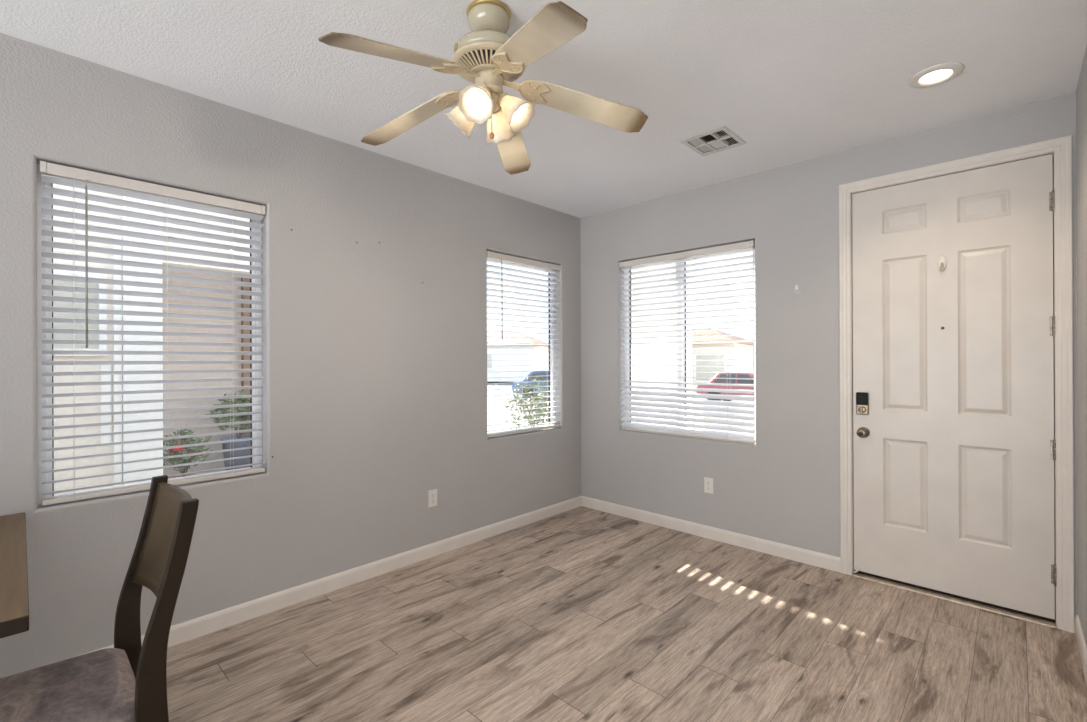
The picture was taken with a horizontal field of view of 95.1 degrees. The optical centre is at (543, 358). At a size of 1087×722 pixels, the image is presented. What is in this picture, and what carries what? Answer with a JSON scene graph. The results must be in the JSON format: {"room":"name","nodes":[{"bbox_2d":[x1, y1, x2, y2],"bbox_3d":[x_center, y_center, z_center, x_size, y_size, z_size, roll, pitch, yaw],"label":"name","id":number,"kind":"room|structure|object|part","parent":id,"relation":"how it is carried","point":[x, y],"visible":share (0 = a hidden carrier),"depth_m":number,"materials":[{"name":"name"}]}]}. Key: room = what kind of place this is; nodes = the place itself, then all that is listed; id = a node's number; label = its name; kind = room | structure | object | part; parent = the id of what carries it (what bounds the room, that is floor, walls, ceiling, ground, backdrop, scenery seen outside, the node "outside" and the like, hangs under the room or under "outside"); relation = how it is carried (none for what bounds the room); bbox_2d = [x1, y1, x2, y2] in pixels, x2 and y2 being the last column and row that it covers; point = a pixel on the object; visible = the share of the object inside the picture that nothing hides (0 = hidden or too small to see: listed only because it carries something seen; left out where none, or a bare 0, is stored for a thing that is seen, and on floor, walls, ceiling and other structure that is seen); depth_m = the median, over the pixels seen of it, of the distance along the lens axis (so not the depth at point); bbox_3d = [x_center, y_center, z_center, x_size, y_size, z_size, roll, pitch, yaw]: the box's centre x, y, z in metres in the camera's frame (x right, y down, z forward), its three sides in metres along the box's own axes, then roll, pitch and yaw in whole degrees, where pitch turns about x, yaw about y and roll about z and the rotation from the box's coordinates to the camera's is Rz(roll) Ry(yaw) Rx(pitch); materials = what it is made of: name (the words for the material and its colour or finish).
{"room":"living room","nodes":[
{"label":"living room","id":0,"kind":"room"},
{"bbox_2d":[0,33,580,677],"bbox_3d":[-2.449,0.036,1.892,0.140,2.740,8.000,0,0,44],"label":"wall","id":1,"kind":"structure","parent":0,"point":[374,383],"depth_m":2.89,"materials":[{"name":"grey paint"}]},
{"bbox_2d":[37,163,261,504],"bbox_3d":[-1.920,-0.109,2.510,0.048,1.493,0.894,0,0,44],"label":"window","id":2,"kind":"structure","parent":1,"relation":"in","point":[41,477],"depth_m":2.20,"materials":[{"name":"white plastic"}]},
{"bbox_2d":[40,161,264,504],"bbox_3d":[-1.857,-0.109,2.453,0.075,1.474,0.878,0,0,44],"label":"window blind","id":3,"kind":"object","parent":2,"relation":"attached to","point":[121,186],"visible":0.98,"depth_m":2.39,"materials":[{"name":"white plastic"}]},
{"bbox_3d":[-2.093,-0.091,2.217,0.057,1.427,0.002,0,0,44],"label":"ladder cord","id":4,"kind":"part","parent":3,"relation":"part of","materials":[{"name":"white fabric"}]},
{"bbox_3d":[-1.861,0.617,2.458,0.052,0.022,0.872,0,0,44],"label":"rail","id":5,"kind":"part","parent":3,"relation":"part of","materials":[{"name":"white plastic"}]},
{"bbox_3d":[-1.864,-0.092,2.459,0.057,1.427,0.002,0,0,44],"label":"ladder cord","id":6,"kind":"part","parent":3,"relation":"part of","materials":[{"name":"white fabric"}]},
{"bbox_3d":[-1.670,-0.092,2.663,0.057,1.427,0.002,0,0,44],"label":"ladder cord","id":7,"kind":"part","parent":3,"relation":"part of","materials":[{"name":"white fabric"}]},
{"bbox_2d":[69,496,581,658],"bbox_3d":[-2.388,1.359,1.837,0.013,0.094,8.000,0,0,44],"label":"baseboard","id":8,"kind":"structure","parent":1,"relation":"attached to","point":[185,631],"depth_m":3.04,"materials":[{"name":"white paint"}]},
{"bbox_2d":[428,489,436,507],"bbox_3d":[-0.785,0.989,3.530,0.008,0.120,0.074,0,0,44],"label":"wall outlet","id":9,"kind":"object","parent":1,"relation":"attached to","point":[432,494],"visible":1,"depth_m":3.52,"materials":[{"name":"white plastic"}]},
{"bbox_2d":[487,258,554,433],"bbox_3d":[-0.216,-0.114,4.303,0.048,1.493,0.877,0,0,44],"label":"window","id":10,"kind":"structure","parent":1,"relation":"in","point":[551,353],"depth_m":4.58,"materials":[{"name":"white plastic"}]},
{"bbox_2d":[487,251,560,437],"bbox_3d":[-0.154,-0.114,4.245,0.075,1.474,0.865,0,0,44],"label":"window blind","id":11,"kind":"object","parent":10,"relation":"attached to","point":[494,257],"visible":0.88,"depth_m":4.21,"materials":[{"name":"white plastic"}]},
{"bbox_3d":[-0.376,-0.096,4.025,0.057,1.427,0.002,0,0,44],"label":"ladder cord","id":12,"kind":"part","parent":11,"relation":"part of","materials":[{"name":"white fabric"}]},
{"bbox_3d":[-0.158,0.612,4.250,0.052,0.022,0.859,0,0,44],"label":"rail","id":13,"kind":"part","parent":11,"relation":"part of","materials":[{"name":"white plastic"}]},
{"bbox_3d":[-0.161,-0.096,4.251,0.057,1.427,0.002,0,0,44],"label":"ladder cord","id":14,"kind":"part","parent":11,"relation":"part of","materials":[{"name":"white fabric"}]},
{"bbox_3d":[0.053,-0.097,4.477,0.057,1.427,0.002,0,0,44],"label":"ladder cord","id":15,"kind":"part","parent":11,"relation":"part of","materials":[{"name":"white fabric"}]},
{"bbox_2d":[0,0,1086,217],"bbox_3d":[-0.592,-1.403,0.123,5.280,0.120,8.280,0,0,44],"label":"ceiling","id":16,"kind":"structure","parent":0,"point":[797,81],"depth_m":2.29,"materials":[{"name":"white paint"}]},
{"bbox_2d":[318,0,647,174],"bbox_3d":[-0.246,-1.083,1.899,1.226,0.516,1.173,0,0,44],"label":"ceiling fan","id":17,"kind":"object","parent":16,"relation":"hanging from","point":[486,57],"visible":1,"depth_m":1.87,"materials":[{"name":"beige metal"}]},
{"bbox_3d":[-0.487,-1.009,1.645,0.135,0.006,0.483,15,23,40],"label":"blade","id":18,"kind":"part","parent":17,"relation":"part of","materials":[{"name":"beige wood"}]},
{"bbox_3d":[-0.568,-1.009,2.105,0.483,0.006,0.135,-14,6,25],"label":"blade","id":19,"kind":"part","parent":17,"relation":"part of","materials":[{"name":"beige wood"}]},
{"bbox_3d":[-0.306,-0.956,1.956,0.136,0.111,0.136,45,10,10],"label":"lamp shade","id":20,"kind":"part","parent":17,"relation":"part of","materials":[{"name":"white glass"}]},
{"bbox_3d":[-0.236,-0.956,1.836,0.136,0.111,0.136,0,-44,15],"label":"lamp shade","id":21,"kind":"part","parent":17,"relation":"part of","materials":[{"name":"white glass"}]},
{"bbox_3d":[-0.235,-0.958,1.837,0.055,0.084,0.055,0,-44,15],"label":"bulb","id":22,"kind":"part","parent":17,"relation":"part of","materials":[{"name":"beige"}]},
{"bbox_3d":[-0.186,-0.956,2.026,0.136,0.111,0.136,0,44,15],"label":"lamp shade","id":23,"kind":"part","parent":17,"relation":"part of","materials":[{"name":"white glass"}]},
{"bbox_3d":[-0.156,-1.010,2.324,0.135,0.006,0.483,-12,-14,5],"label":"blade","id":24,"kind":"part","parent":17,"relation":"part of","materials":[{"name":"beige wood"}]},
{"bbox_3d":[-0.116,-0.957,1.906,0.136,0.111,0.136,-45,-10,10],"label":"lamp shade","id":25,"kind":"part","parent":17,"relation":"part of","materials":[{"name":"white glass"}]},
{"bbox_3d":[-0.117,-0.958,1.907,0.055,0.084,0.055,-45,-10,10],"label":"bulb","id":26,"kind":"part","parent":17,"relation":"part of","materials":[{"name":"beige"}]},
{"bbox_3d":[-0.025,-1.011,1.581,0.135,0.006,0.483,13,6,-30],"label":"blade","id":27,"kind":"part","parent":17,"relation":"part of","materials":[{"name":"beige wood"}]},
{"bbox_3d":[0.180,-1.012,2.000,0.483,0.006,0.135,12,-14,-10],"label":"blade","id":28,"kind":"part","parent":17,"relation":"part of","materials":[{"name":"beige wood"}]},
{"bbox_2d":[680,126,745,155],"bbox_3d":[1.051,-1.370,3.083,0.287,0.062,0.314,0,0,44],"label":"ceiling vent","id":29,"kind":"object","parent":16,"relation":"in","point":[722,138],"visible":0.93,"depth_m":3.09,"materials":[{"name":"white metal"}]},
{"bbox_2d":[908,62,964,87],"bbox_3d":[1.866,-1.343,2.368,0.212,0.011,0.212,0,0,44],"label":"recessed light","id":30,"kind":"object","parent":16,"relation":"in","point":[938,74],"visible":1,"depth_m":2.35,"materials":[{"name":"white plastic"}]},
{"bbox_2d":[166,506,1086,721],"bbox_3d":[-0.581,1.457,0.120,5.280,0.120,8.280,0,0,44],"label":"floor","id":31,"kind":"structure","parent":0,"point":[579,614],"depth_m":2.42,"materials":[{"name":"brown wood"}]},
{"bbox_2d":[0,512,28,638],"bbox_3d":[-2.236,1.015,1.044,1.200,0.777,1.600,0,0,44],"label":"dining table","id":32,"kind":"object","parent":31,"relation":"on","point":[14,598],"visible":1,"depth_m":1.43,"materials":[{"name":"brown wood"}]},
{"bbox_2d":[0,475,198,721],"bbox_3d":[-1.325,0.900,1.351,0.502,1.002,0.594,0,0,44],"label":"dining chair","id":33,"kind":"object","parent":31,"relation":"on","point":[127,681],"visible":1,"depth_m":1.38,"materials":[{"name":"brown wood"}]},
{"bbox_3d":[-1.368,0.952,1.306,0.502,0.090,0.459,0,0,44],"label":"seat","id":34,"kind":"part","parent":33,"relation":"part of","materials":[{"name":"grey fabric"}]},
{"bbox_3d":[-1.333,0.900,1.651,0.027,1.002,0.140,0,0,44],"label":"post","id":35,"kind":"part","parent":33,"relation":"part of","materials":[{"name":"brown wood"}]},
{"bbox_3d":[-1.161,0.573,1.526,0.400,0.313,0.113,0,0,44],"label":"panel","id":36,"kind":"part","parent":33,"relation":"part of","materials":[{"name":"brown wood"}]},
{"bbox_3d":[-1.025,0.898,1.359,0.027,1.002,0.140,0,0,44],"label":"post","id":37,"kind":"part","parent":33,"relation":"part of","materials":[{"name":"brown wood"}]},
{"bbox_2d":[853,570,1055,627],"bbox_3d":[2.357,1.364,2.924,0.910,0.050,0.146,0,0,44],"label":"threshold","id":38,"kind":"object","parent":31,"relation":"on","point":[1025,616],"visible":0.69,"depth_m":2.83,"materials":[{"name":"metal"}]},
{"bbox_2d":[580,92,1078,623],"bbox_3d":[1.577,0.023,3.680,3.513,2.740,0.140,0,0,44],"label":"wall","id":39,"kind":"structure","parent":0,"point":[783,487],"depth_m":3.54,"materials":[{"name":"grey paint"}]},
{"bbox_2d":[624,248,755,443],"bbox_3d":[1.180,-0.120,4.111,1.198,1.509,0.054,0,0,44],"label":"window","id":40,"kind":"structure","parent":39,"relation":"attached to","point":[683,339],"depth_m":4.12,"materials":[{"name":"white plastic"}]},
{"bbox_3d":[0.951,-0.113,4.332,0.497,1.457,0.022,0,0,44],"label":"sash","id":41,"kind":"part","parent":40,"relation":"part of","materials":[{"name":"clear glass"}]},
{"bbox_2d":[619,240,755,444],"bbox_3d":[1.121,-0.116,4.053,1.180,1.496,0.075,0,0,44],"label":"window blind","id":42,"kind":"object","parent":40,"relation":"attached to","point":[630,426],"visible":0.94,"depth_m":4.00,"materials":[{"name":"white plastic"}]},
{"bbox_3d":[0.829,-0.100,4.344,0.002,1.443,0.057,0,0,44],"label":"ladder cord","id":43,"kind":"part","parent":42,"relation":"part of","materials":[{"name":"white fabric"}]},
{"bbox_3d":[1.042,-0.101,4.141,0.002,1.443,0.057,0,0,44],"label":"ladder cord","id":44,"kind":"part","parent":42,"relation":"part of","materials":[{"name":"white fabric"}]},
{"bbox_3d":[1.131,0.615,4.059,1.174,0.034,0.053,0,0,44],"label":"rail","id":45,"kind":"part","parent":42,"relation":"part of","materials":[{"name":"white plastic"}]},
{"bbox_3d":[1.213,-0.102,3.979,0.002,1.443,0.057,0,0,44],"label":"ladder cord","id":46,"kind":"part","parent":42,"relation":"part of","materials":[{"name":"white fabric"}]},
{"bbox_3d":[1.378,-0.115,3.926,0.593,1.457,0.022,0,0,44],"label":"sash","id":47,"kind":"part","parent":40,"relation":"part of","materials":[{"name":"clear glass"}]},
{"bbox_2d":[704,477,712,493],"bbox_3d":[1.282,0.983,3.861,0.074,0.120,0.008,0,0,44],"label":"wall outlet","id":48,"kind":"object","parent":39,"relation":"attached to","point":[708,482],"visible":1,"depth_m":3.86,"materials":[{"name":"white plastic"}]},
{"bbox_2d":[582,496,840,572],"bbox_3d":[1.151,1.347,3.982,2.162,0.094,0.013,0,0,44],"label":"baseboard","id":49,"kind":"structure","parent":39,"relation":"attached to","point":[817,559],"depth_m":3.77,"materials":[{"name":"white paint"}]},
{"bbox_2d":[839,135,1074,632],"bbox_3d":[2.352,0.129,2.927,1.040,2.519,0.155,0,0,44],"label":"door frame","id":50,"kind":"structure","parent":39,"relation":"attached to","point":[1061,147],"depth_m":2.56,"materials":[{"name":"white paint"}]},
{"bbox_2d":[852,154,1056,619],"bbox_3d":[2.313,0.155,2.877,0.914,2.433,0.112,0,0,44],"label":"door","id":51,"kind":"structure","parent":50,"relation":"in","point":[954,443],"depth_m":2.84,"materials":[{"name":"white paint"}]},
{"bbox_3d":[2.011,0.468,3.136,0.066,0.066,0.065,0,0,44],"label":"knob","id":52,"kind":"part","parent":51,"relation":"part of","materials":[{"name":"brown metal"}]},
{"bbox_2d":[1076,45,1086,646],"bbox_3d":[1.994,0.019,1.670,0.140,2.740,2.200,0,0,44],"label":"wall","id":53,"kind":"structure","parent":0,"point":[1081,91],"depth_m":2.32,"materials":[{"name":"grey paint"}]},
{"bbox_2d":[1075,614,1086,686],"bbox_3d":[1.943,1.342,1.722,0.013,0.094,2.200,0,0,44],"label":"baseboard","id":54,"kind":"structure","parent":53,"relation":"attached to","point":[1080,639],"depth_m":2.30,"materials":[{"name":"white paint"}]},
{"label":"outside","id":55,"kind":"structure","parent":0,"visible":0},
{"bbox_3d":[33.429,2.008,39.537,140.000,0.400,44.000,0,0,44],"label":"ground","id":56,"kind":"structure","parent":55,"visible":0},
{"bbox_2d":[487,330,548,381],"bbox_3d":[-5.693,-0.381,47.737,12.900,4.699,9.900,0,0,14],"label":"house","id":57,"kind":"structure","parent":56,"relation":"on","point":[541,359],"depth_m":42.66,"materials":[{"name":"white paint"}]},
{"bbox_3d":[-5.289,0.213,42.998,1.760,1.260,0.020,0,0,14],"label":"pane","id":58,"kind":"part","parent":57,"relation":"part of","materials":[{"name":"white glass"}]},
{"bbox_2d":[692,328,752,382],"bbox_3d":[11.743,-0.353,43.584,12.900,4.499,9.900,0,0,36],"label":"house","id":59,"kind":"structure","parent":56,"relation":"on","point":[710,332],"depth_m":37.74,"materials":[{"name":"beige paint"}]},
{"bbox_3d":[12.542,0.687,37.470,2.160,1.960,0.020,0,0,36],"label":"pane","id":60,"kind":"part","parent":59,"relation":"part of","materials":[{"name":"white glass"}]},
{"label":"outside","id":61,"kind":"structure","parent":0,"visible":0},
{"bbox_2d":[487,398,753,427],"bbox_3d":[7.253,1.870,11.990,80.000,0.820,6.000,0,0,44],"label":"verge","id":62,"kind":"structure","parent":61,"point":[504,403],"depth_m":16.00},
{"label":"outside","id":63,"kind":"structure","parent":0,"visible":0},
{"bbox_2d":[487,381,753,414],"bbox_3d":[13.797,2.122,18.877,120.000,0.280,13.000,0,0,44],"label":"street","id":64,"kind":"structure","parent":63,"point":[490,385],"depth_m":27.10,"materials":[{"name":"grey asphalt"}]},
{"bbox_2d":[512,370,548,397],"bbox_3d":[0.656,1.320,25.972,4.374,1.439,1.800,0,0,9],"label":"car","id":65,"kind":"object","parent":64,"relation":"on","point":[544,374],"visible":0.15,"depth_m":25.34,"materials":[{"name":"paint"}]},
{"bbox_2d":[696,371,752,400],"bbox_3d":[9.112,1.283,21.808,4.374,1.439,1.800,0,0,40],"label":"car","id":66,"kind":"object","parent":64,"relation":"on","point":[719,375],"visible":0.17,"depth_m":21.66,"materials":[{"name":"paint"}]},
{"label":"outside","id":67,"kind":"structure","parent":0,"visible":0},
{"bbox_2d":[487,404,753,434],"bbox_3d":[-11.003,1.610,-7.220,80.000,0.200,47.000,0,0,44],"label":"ground","id":68,"kind":"structure","parent":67,"point":[502,409],"depth_m":12.19,"materials":[{"name":"concrete"}]},
{"bbox_2d":[53,184,249,494],"bbox_3d":[-7.462,-1.480,5.334,6.660,5.980,10.890,0,0,44],"label":"neighbor house","id":69,"kind":"structure","parent":68,"relation":"on","point":[67,474],"depth_m":4.50,"materials":[{"name":"beige paint"}]},
{"bbox_3d":[-4.309,-0.384,3.892,0.009,0.600,1.240,0,0,44],"label":"pane","id":70,"kind":"part","parent":69,"relation":"part of","materials":[{"name":"white glass"}]},
{"bbox_3d":[-4.023,0.183,6.753,0.120,2.630,0.120,0,0,44],"label":"porch post","id":71,"kind":"part","parent":69,"relation":"part of","materials":[{"name":"beige paint"}]},
{"bbox_2d":[163,424,211,478],"bbox_3d":[-4.263,1.131,5.854,0.613,0.735,0.611,0,0,44],"label":"potted flowers","id":72,"kind":"object","parent":68,"relation":"on","point":[182,441],"visible":0.66,"depth_m":5.82,"materials":[{"name":"green plant"}]},
{"bbox_3d":[-4.137,1.004,5.647,0.121,0.118,0.020,-2,-22,-43],"label":"flower","id":73,"kind":"part","parent":72,"relation":"part of","materials":[{"name":"red plant"}]},
{"bbox_3d":[-4.235,1.448,5.855,0.318,0.100,0.318,0,0,44],"label":"pot","id":74,"kind":"part","parent":72,"relation":"part of","materials":[{"name":"ceramic"}]},
{"bbox_2d":[205,391,249,470],"bbox_3d":[-3.892,0.956,6.338,0.710,1.083,0.709,0,0,44],"label":"potted plant","id":75,"kind":"object","parent":68,"relation":"on","point":[237,453],"visible":0.57,"depth_m":6.24,"materials":[{"name":"green plant"}]},
{"bbox_3d":[-3.895,1.247,6.359,0.403,0.500,0.403,0,0,44],"label":"pot","id":76,"kind":"part","parent":75,"relation":"part of","materials":[{"name":"blue ceramic"}]},
{"bbox_2d":[505,376,548,428],"bbox_3d":[-0.051,0.892,8.648,1.255,1.198,1.209,0,0,-14],"label":"shrub","id":77,"kind":"object","parent":68,"relation":"on","point":[537,416],"visible":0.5,"depth_m":8.54,"materials":[{"name":"green plant"}]},
{"bbox_2d":[631,261,692,427],"bbox_3d":[1.480,-0.004,6.241,0.745,2.959,0.540,0,0,44],"label":"porch column","id":78,"kind":"structure","parent":68,"relation":"on","point":[657,351],"depth_m":6.09,"materials":[{"name":"beige paint"}]}
]}

